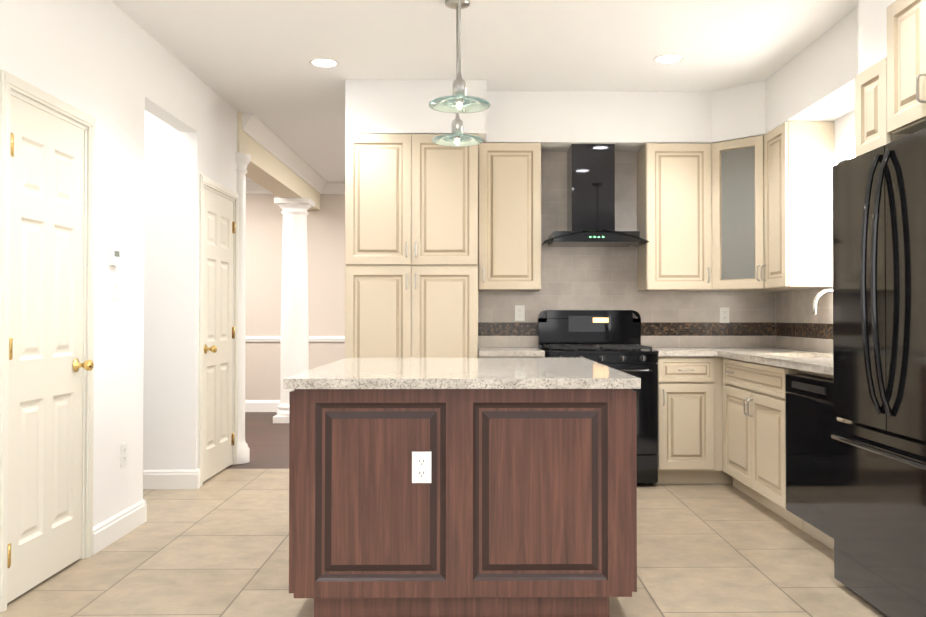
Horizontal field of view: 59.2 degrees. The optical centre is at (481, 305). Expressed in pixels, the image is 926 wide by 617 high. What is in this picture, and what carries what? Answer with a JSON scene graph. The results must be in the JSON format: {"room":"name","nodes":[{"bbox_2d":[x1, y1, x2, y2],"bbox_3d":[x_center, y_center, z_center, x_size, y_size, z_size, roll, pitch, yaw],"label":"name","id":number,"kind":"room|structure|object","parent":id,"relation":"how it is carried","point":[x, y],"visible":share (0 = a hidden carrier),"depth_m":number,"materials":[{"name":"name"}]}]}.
{"room":"kitchen","nodes":[
{"label":"kitchen","id":0,"kind":"room"},
{"bbox_2d":[0,0,236,558],"bbox_3d":[-1.916,-0.208,1.492,0.140,2.750,9.840,0,-1,-1],"label":"wall","id":1,"kind":"structure","parent":0,"point":[113,69],"depth_m":4.28,"materials":[{"name":"white paint"}]},
{"bbox_2d":[7,95,93,602],"bbox_3d":[-1.855,0.172,3.530,0.114,2.016,0.628,0,-1,-1],"label":"door","id":2,"kind":"structure","parent":1,"relation":"in","point":[47,364],"depth_m":3.50,"materials":[{"name":"beige paint"}]},
{"bbox_2d":[109,247,120,265],"bbox_3d":[-1.869,-0.250,4.154,0.022,0.090,0.090,0,-1,-1],"label":"switch","id":3,"kind":"object","parent":1,"relation":"attached to","point":[114,256],"visible":1,"depth_m":4.14,"materials":[{"name":"white plastic"}]},
{"bbox_2d":[93,499,146,554],"bbox_3d":[-1.884,1.139,4.224,0.036,0.125,0.625,0,-1,-1],"label":"baseboard","id":4,"kind":"structure","parent":1,"relation":"attached to","point":[111,530],"depth_m":4.20,"materials":[{"name":"white paint"}]},
{"bbox_2d":[120,442,126,466],"bbox_3d":[-1.877,0.782,4.281,0.010,0.116,0.072,0,-1,-1],"label":"outlet","id":5,"kind":"object","parent":1,"relation":"attached to","point":[123,454],"visible":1,"depth_m":4.27,"materials":[{"name":"white plastic"}]},
{"bbox_2d":[203,188,234,481],"bbox_3d":[-1.885,0.203,5.912,0.114,2.016,0.728,0,-1,-1],"label":"door","id":6,"kind":"structure","parent":1,"relation":"in","point":[218,338],"depth_m":5.89,"materials":[{"name":"beige paint"}]},
{"bbox_2d":[242,113,327,192],"bbox_3d":[-1.860,-1.434,8.049,0.100,0.130,3.240,0,-1,-1],"label":"crown molding","id":7,"kind":"structure","parent":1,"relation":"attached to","point":[256,128],"depth_m":7.54,"materials":[{"name":"white paint"}]},
{"bbox_2d":[143,110,179,469],"bbox_3d":[-2.618,-0.158,5.473,1.200,2.750,0.100,0,-1,-1],"label":"wall","id":8,"kind":"structure","parent":0,"point":[161,312],"depth_m":5.41,"materials":[{"name":"white paint"}]},
{"bbox_2d":[143,469,199,488],"bbox_3d":[-2.499,1.154,5.410,1.236,0.125,0.036,0,-1,-1],"label":"baseboard","id":9,"kind":"structure","parent":8,"relation":"attached to","point":[152,479],"depth_m":5.40,"materials":[{"name":"white paint"}]},
{"bbox_2d":[225,412,288,468],"bbox_3d":[-0.051,1.300,8.059,10.400,0.100,3.840,0,-1,-1],"label":"floor","id":10,"kind":"structure","parent":0,"point":[267,439],"depth_m":7.39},
{"bbox_2d":[235,152,250,463],"bbox_3d":[-1.923,0.019,6.415,0.196,2.420,0.230,0,-1,-1],"label":"pilaster","id":11,"kind":"object","parent":10,"relation":"on","point":[243,160],"visible":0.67,"depth_m":6.37,"materials":[{"name":"white paint"}]},
{"bbox_2d":[273,198,314,422],"bbox_3d":[-2.042,0.050,8.919,0.380,2.420,0.380,0,-1,-1],"label":"round column","id":12,"kind":"structure","parent":10,"relation":"on","point":[294,328],"depth_m":8.80,"materials":[{"name":"white paint"}]},
{"bbox_2d":[245,194,344,399],"bbox_3d":[-1.374,-0.103,9.839,7.800,2.750,0.120,0,-1,-1],"label":"wall","id":13,"kind":"structure","parent":0,"point":[325,251],"depth_m":9.75,"materials":[{"name":"beige paint"}]},
{"bbox_2d":[246,181,272,193],"bbox_3d":[-3.712,-1.413,9.716,2.880,0.130,0.100,0,-1,-1],"label":"crown molding","id":14,"kind":"structure","parent":13,"relation":"attached to","point":[252,187],"depth_m":9.74,"materials":[{"name":"white paint"}]},
{"bbox_2d":[245,400,279,411],"bbox_3d":[-1.313,1.201,9.756,7.680,0.140,0.016,0,-1,-1],"label":"baseboard","id":15,"kind":"structure","parent":13,"relation":"attached to","point":[250,405],"depth_m":9.73,"materials":[{"name":"white paint"}]},
{"bbox_2d":[245,336,344,341],"bbox_3d":[-1.313,0.398,9.761,7.680,0.065,0.026,0,-1,-1],"label":"trim","id":16,"kind":"structure","parent":13,"relation":"attached to","point":[278,338],"depth_m":9.74,"materials":[{"name":"white paint"}]},
{"bbox_2d":[320,182,344,193],"bbox_3d":[0.298,-1.412,9.767,4.460,0.130,0.100,0,-1,-1],"label":"crown molding","id":17,"kind":"structure","parent":13,"relation":"attached to","point":[333,187],"depth_m":9.75,"materials":[{"name":"white paint"}]},
{"bbox_2d":[0,469,887,616],"bbox_3d":[0.035,1.215,1.360,10.400,0.100,9.560,0,-1,-1],"label":"floor","id":18,"kind":"structure","parent":0,"point":[216,545],"depth_m":3.76,"materials":[{"name":"beige tile"}]},
{"bbox_2d":[345,134,477,357],"bbox_3d":[-0.473,0.030,5.759,0.897,2.380,0.653,0,-1,-1],"label":"pantry cabinet","id":19,"kind":"object","parent":18,"relation":"on","point":[411,245],"visible":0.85,"depth_m":5.47,"materials":[{"name":"beige wood"}]},
{"bbox_2d":[289,389,636,616],"bbox_3d":[-0.076,0.756,3.744,1.300,0.878,1.439,0,-1,-1],"label":"kitchen island","id":20,"kind":"object","parent":18,"relation":"on","point":[462,487],"depth_m":3.04,"materials":[{"name":"brown wood"}]},
{"bbox_2d":[283,357,640,388],"bbox_3d":[-0.078,0.296,3.753,1.316,0.038,1.514,0,-1,-1],"label":"island countertop","id":21,"kind":"structure","parent":20,"relation":"on","point":[550,372],"depth_m":3.15,"materials":[{"name":"beige stone"}]},
{"bbox_2d":[478,347,544,357],"bbox_3d":[0.202,0.763,5.760,0.441,0.915,0.654,0,-1,-1],"label":"countertop","id":22,"kind":"structure","parent":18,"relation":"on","point":[510,352],"depth_m":5.45,"materials":[{"name":"beige stone"}]},
{"bbox_2d":[538,310,658,484],"bbox_3d":[0.805,0.624,5.729,0.760,1.192,0.698,0,-1,-1],"label":"range","id":23,"kind":"object","parent":18,"relation":"on","point":[610,338],"visible":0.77,"depth_m":5.50,"materials":[{"name":"black metal"}]},
{"bbox_2d":[655,353,845,530],"bbox_3d":[1.720,0.770,4.799,1.039,0.877,2.614,0,-1,-1],"label":"base cabinet","id":24,"kind":"object","parent":18,"relation":"on","point":[721,415],"depth_m":5.48,"materials":[{"name":"beige wood"}]},
{"bbox_2d":[649,347,832,376],"bbox_3d":[1.715,0.312,4.799,1.031,0.038,2.603,0,-1,-1],"label":"countertop","id":25,"kind":"structure","parent":24,"relation":"on","point":[767,361],"depth_m":5.06,"materials":[{"name":"beige stone"}]},
{"bbox_2d":[478,151,773,346],"bbox_3d":[1.084,-0.426,6.109,2.220,1.467,0.010,0,-1,-1],"label":"backsplash","id":26,"kind":"structure","parent":25,"relation":"on","point":[588,278],"depth_m":6.10,"materials":[{"name":"tile"}]},
{"bbox_2d":[515,305,524,320],"bbox_3d":[0.289,0.055,6.082,0.072,0.116,0.010,0,-1,-1],"label":"outlet","id":27,"kind":"object","parent":26,"relation":"attached to","point":[520,313],"depth_m":6.08,"materials":[{"name":"white plastic"}]},
{"bbox_2d":[719,307,728,322],"bbox_3d":[1.825,0.069,6.102,0.072,0.116,0.010,0,-1,-1],"label":"outlet","id":28,"kind":"object","parent":26,"relation":"attached to","point":[723,311],"depth_m":6.10,"materials":[{"name":"white plastic"}]},
{"bbox_2d":[774,287,832,351],"bbox_3d":[2.235,0.083,4.812,0.011,0.415,2.619,0,-1,-1],"label":"wall","id":29,"kind":"structure","parent":25,"relation":"on","point":[796,326],"depth_m":5.61,"materials":[{"name":"tile"}]},
{"bbox_2d":[813,289,832,314],"bbox_3d":[2.099,0.096,4.853,0.207,0.395,0.128,0,-1,-1],"label":"faucet","id":30,"kind":"object","parent":25,"relation":"on","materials":[{"name":"silver metal"}]},
{"bbox_2d":[785,374,836,550],"bbox_3d":[1.927,0.779,4.050,0.608,0.840,0.600,0,-1,-1],"label":"dishwasher","id":31,"kind":"object","parent":18,"relation":"on","point":[810,417],"visible":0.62,"depth_m":4.04,"materials":[{"name":"black metal"}]},
{"bbox_2d":[831,128,925,616],"bbox_3d":[1.837,0.285,3.047,0.795,1.803,0.885,0,-1,-1],"label":"fridge","id":32,"kind":"object","parent":18,"relation":"on","point":[878,435],"visible":1,"depth_m":3.05,"materials":[{"name":"black metal"}]},
{"bbox_2d":[111,0,857,181],"bbox_3d":[0.011,-1.610,3.315,10.400,0.100,13.400,0,-1,-1],"label":"ceiling","id":33,"kind":"structure","parent":0,"point":[249,56],"depth_m":4.82,"materials":[{"name":"white paint"}]},
{"bbox_2d":[237,111,319,209],"bbox_3d":[-2.031,-1.335,8.076,0.240,0.329,3.419,0,-1,-1],"label":"beam","id":34,"kind":"structure","parent":33,"relation":"attached to","point":[267,170],"depth_m":7.58,"materials":[{"name":"beige paint"}]},
{"bbox_2d":[309,58,338,67],"bbox_3d":[-0.993,-1.535,5.152,0.190,0.004,0.190,0,-1,-1],"label":"recessed light","id":35,"kind":"object","parent":33,"relation":"in","point":[323,63],"visible":1,"depth_m":5.15,"materials":[{"name":"white paint"}]},
{"bbox_2d":[432,0,482,146],"bbox_3d":[-0.120,-1.185,4.138,0.262,0.728,0.262,0,-1,-1],"label":"pendant light","id":36,"kind":"object","parent":33,"relation":"hanging from","point":[457,137],"visible":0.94,"depth_m":4.13,"materials":[{"name":"clear glass"}]},
{"bbox_2d":[428,0,489,112],"bbox_3d":[-0.091,-1.194,3.438,0.262,0.728,0.262,0,-1,-1],"label":"pendant light","id":37,"kind":"object","parent":33,"relation":"hanging from","point":[459,100],"visible":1,"depth_m":3.43,"materials":[{"name":"clear glass"}]},
{"bbox_2d":[345,0,895,151],"bbox_3d":[0.671,-1.264,4.348,3.147,0.564,3.537,0,-1,-1],"label":"soffit","id":38,"kind":"structure","parent":33,"relation":"attached to","point":[813,80],"depth_m":5.52,"materials":[{"name":"white paint"}]},
{"bbox_2d":[653,54,683,63],"bbox_3d":[1.168,-1.536,5.069,0.190,0.004,0.190,0,-1,-1],"label":"recessed light","id":39,"kind":"object","parent":33,"relation":"in","point":[668,59],"visible":1,"depth_m":5.07,"materials":[{"name":"white paint"}]},
{"bbox_2d":[636,152,636,206],"bbox_3d":[0.709,-0.149,6.166,3.270,2.750,0.120,0,-1,-1],"label":"wall","id":40,"kind":"structure","parent":0,"point":[636,179],"depth_m":6.12,"materials":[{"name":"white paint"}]},
{"bbox_2d":[478,143,540,290],"bbox_3d":[0.203,-0.635,5.914,0.445,1.045,0.378,0,-1,-1],"label":"upper cabinet","id":41,"kind":"object","parent":40,"relation":"attached to","point":[509,216],"visible":0.96,"depth_m":5.76,"materials":[{"name":"beige wood"}]},
{"bbox_2d":[541,144,648,246],"bbox_3d":[0.804,-0.801,5.859,0.732,0.720,0.488,0,-1,-1],"label":"range hood","id":42,"kind":"object","parent":40,"relation":"attached to","point":[590,195],"visible":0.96,"depth_m":5.84,"materials":[{"name":"black metal"}]},
{"bbox_2d":[637,143,711,290],"bbox_3d":[1.406,-0.635,5.929,0.466,1.045,0.378,0,-1,-1],"label":"upper cabinet","id":43,"kind":"object","parent":40,"relation":"attached to","point":[674,212],"visible":0.98,"depth_m":5.78,"materials":[{"name":"beige wood"}]},
{"bbox_2d":[705,135,808,290],"bbox_3d":[1.932,-0.636,5.816,0.587,1.049,0.619,0,-1,-1],"label":"upper cabinet","id":44,"kind":"object","parent":40,"relation":"attached to","point":[737,179],"visible":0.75,"depth_m":5.65,"materials":[{"name":"beige wood"}]},
{"bbox_2d":[780,110,854,352],"bbox_3d":[2.307,-0.172,4.397,0.120,2.750,3.700,0,-1,-1],"label":"wall","id":45,"kind":"structure","parent":0,"point":[844,137],"depth_m":5.01,"materials":[{"name":"white paint"}]},
{"bbox_2d":[761,121,833,287],"bbox_3d":[2.058,-0.642,5.329,0.348,1.045,0.378,0,-1,-1],"label":"upper cabinet","id":46,"kind":"object","parent":45,"relation":"attached to","point":[798,223],"visible":0.98,"depth_m":5.14,"materials":[{"name":"beige wood"}]},
{"bbox_2d":[855,0,925,156],"bbox_3d":[1.920,-0.908,3.059,0.683,0.570,0.897,0,-1,-1],"label":"upper cabinet","id":47,"kind":"object","parent":45,"relation":"attached to","point":[890,97],"visible":0.9,"depth_m":3.17,"materials":[{"name":"beige wood"}]}
]}

